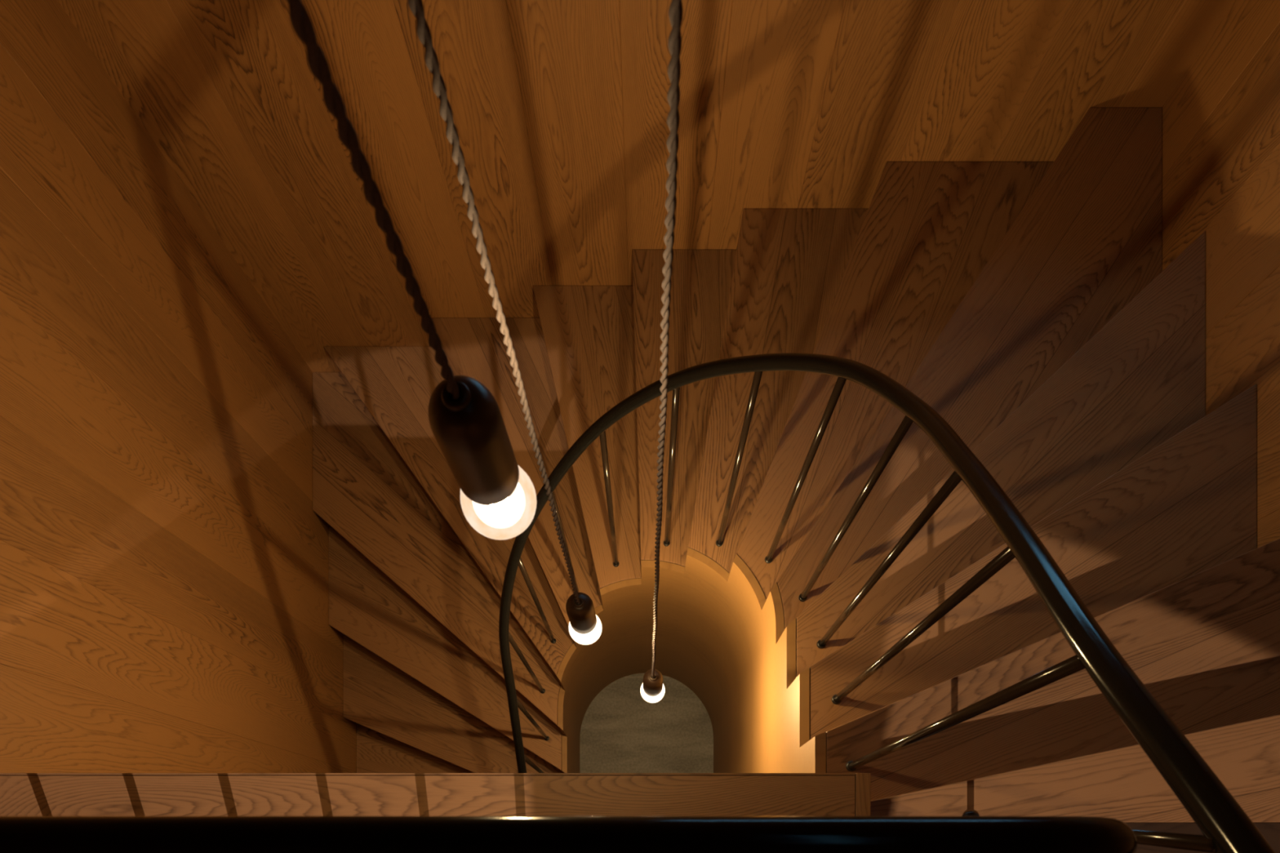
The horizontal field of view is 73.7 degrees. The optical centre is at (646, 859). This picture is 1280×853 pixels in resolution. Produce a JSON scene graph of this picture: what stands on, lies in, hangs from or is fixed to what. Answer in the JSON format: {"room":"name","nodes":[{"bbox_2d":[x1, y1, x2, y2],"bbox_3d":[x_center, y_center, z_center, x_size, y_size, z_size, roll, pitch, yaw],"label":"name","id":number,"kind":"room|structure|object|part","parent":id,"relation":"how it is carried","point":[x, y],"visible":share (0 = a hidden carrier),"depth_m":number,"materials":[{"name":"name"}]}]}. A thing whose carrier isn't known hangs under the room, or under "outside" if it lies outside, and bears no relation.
{"room":"spiral staircase","nodes":[
{"label":"spiral staircase","id":0,"kind":"room"},
{"bbox_2d":[0,0,356,773],"bbox_3d":[-1.423,0.555,1.219,0.120,6.270,5.089,0,90,0],"label":"wall","id":1,"kind":"structure","parent":0,"point":[164,548],"depth_m":2.26,"materials":[{"name":"brown wood"}]},
{"bbox_2d":[0,773,1279,852],"bbox_3d":[0.000,1.480,1.481,2.724,0.206,3.239,0,90,0],"label":"landing","id":2,"kind":"object","parent":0,"point":[21,794],"visible":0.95,"depth_m":1.38,"materials":[{"name":"brown wood"}]},
{"bbox_2d":[0,816,1137,852],"bbox_3d":[-0.536,-0.009,0.917,1.646,0.924,0.030,0,90,0],"label":"landing railing","id":3,"kind":"object","parent":2,"relation":"on","point":[18,834],"visible":1,"depth_m":0.46,"materials":[{"name":"black metal"}]},
{"bbox_3d":[0.350,1.480,1.464,0.024,0.171,3.239,0,90,0],"label":"trim","id":4,"kind":"part","parent":2,"relation":"part of","materials":[{"name":"brown wood"}]},
{"bbox_2d":[579,673,713,773],"bbox_3d":[0.000,0.555,4.404,2.966,0.100,5.329,0,90,0],"label":"floor","id":5,"kind":"structure","parent":0,"point":[621,731],"depth_m":4.35,"materials":[{"name":"stone"}]},
{"bbox_2d":[312,107,1279,822],"bbox_3d":[0.000,-0.804,2.968,2.725,2.831,2.368,0,90,0],"label":"staircase","id":6,"kind":"structure","parent":5,"relation":"on","point":[1033,306],"depth_m":2.37,"materials":[{"name":"brown wood"}]},
{"bbox_2d":[498,352,1275,852],"bbox_3d":[0.081,-0.341,2.126,1.051,3.756,1.421,0,90,0],"label":"stair railing","id":7,"kind":"object","parent":6,"relation":"on","point":[1225,827],"visible":0.91,"depth_m":1.16,"materials":[{"name":"black metal"}]},
{"bbox_2d":[57,0,1235,372],"bbox_3d":[0.000,-2.049,1.219,2.966,6.270,0.120,0,90,0],"label":"wall","id":8,"kind":"structure","parent":0,"point":[561,108],"depth_m":2.28,"materials":[{"name":"brown wood"}]},
{"bbox_2d":[1162,0,1279,547],"bbox_3d":[1.423,0.555,1.219,0.120,6.270,5.089,0,90,0],"label":"wall","id":9,"kind":"structure","parent":0,"point":[1221,121],"depth_m":1.97,"materials":[{"name":"brown wood"}]},
{"bbox_3d":[0.000,0.556,-1.976,2.966,0.120,5.329,0,90,0],"label":"ceiling","id":10,"kind":"structure","parent":0,"visible":0},
{"bbox_2d":[286,0,536,540],"bbox_3d":[-0.134,-0.325,-0.556,0.100,2.720,0.100,0,90,0],"label":"pendant light","id":11,"kind":"object","parent":10,"relation":"hanging from","point":[498,498],"visible":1,"depth_m":0.61,"materials":[{"name":"brown metal"}]},
{"bbox_3d":[-0.134,-0.325,-0.642,0.009,2.493,0.008,0,90,0],"label":"twisted cord","id":12,"kind":"part","parent":11,"relation":"part of","materials":[{"name":"black fabric"}]},
{"bbox_3d":[-0.134,-0.325,0.758,0.068,0.092,0.068,0,90,0],"label":"bulb glass","id":13,"kind":"part","parent":11,"relation":"part of","materials":[{"name":"white glass"}]},
{"bbox_2d":[407,0,601,644],"bbox_3d":[-0.125,-0.472,-0.072,0.100,3.686,0.100,-35,90,0],"label":"pendant light","id":14,"kind":"object","parent":10,"relation":"hanging from","point":[584,625],"visible":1,"depth_m":0.72,"materials":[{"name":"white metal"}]},
{"bbox_3d":[-0.125,-0.472,1.725,0.068,0.092,0.068,0,90,0],"label":"bulb glass","id":15,"kind":"part","parent":14,"relation":"part of","materials":[{"name":"white glass"}]},
{"bbox_2d":[640,0,683,702],"bbox_3d":[0.017,-0.464,0.227,0.100,4.286,0.100,0,90,0],"label":"pendant light","id":16,"kind":"object","parent":10,"relation":"hanging from","point":[652,690],"visible":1,"depth_m":0.68,"materials":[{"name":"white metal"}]},
{"bbox_3d":[0.016,-0.464,2.328,0.068,0.092,0.068,0,90,0],"label":"bulb glass","id":17,"kind":"part","parent":16,"relation":"part of","materials":[{"name":"white glass"}]}
]}

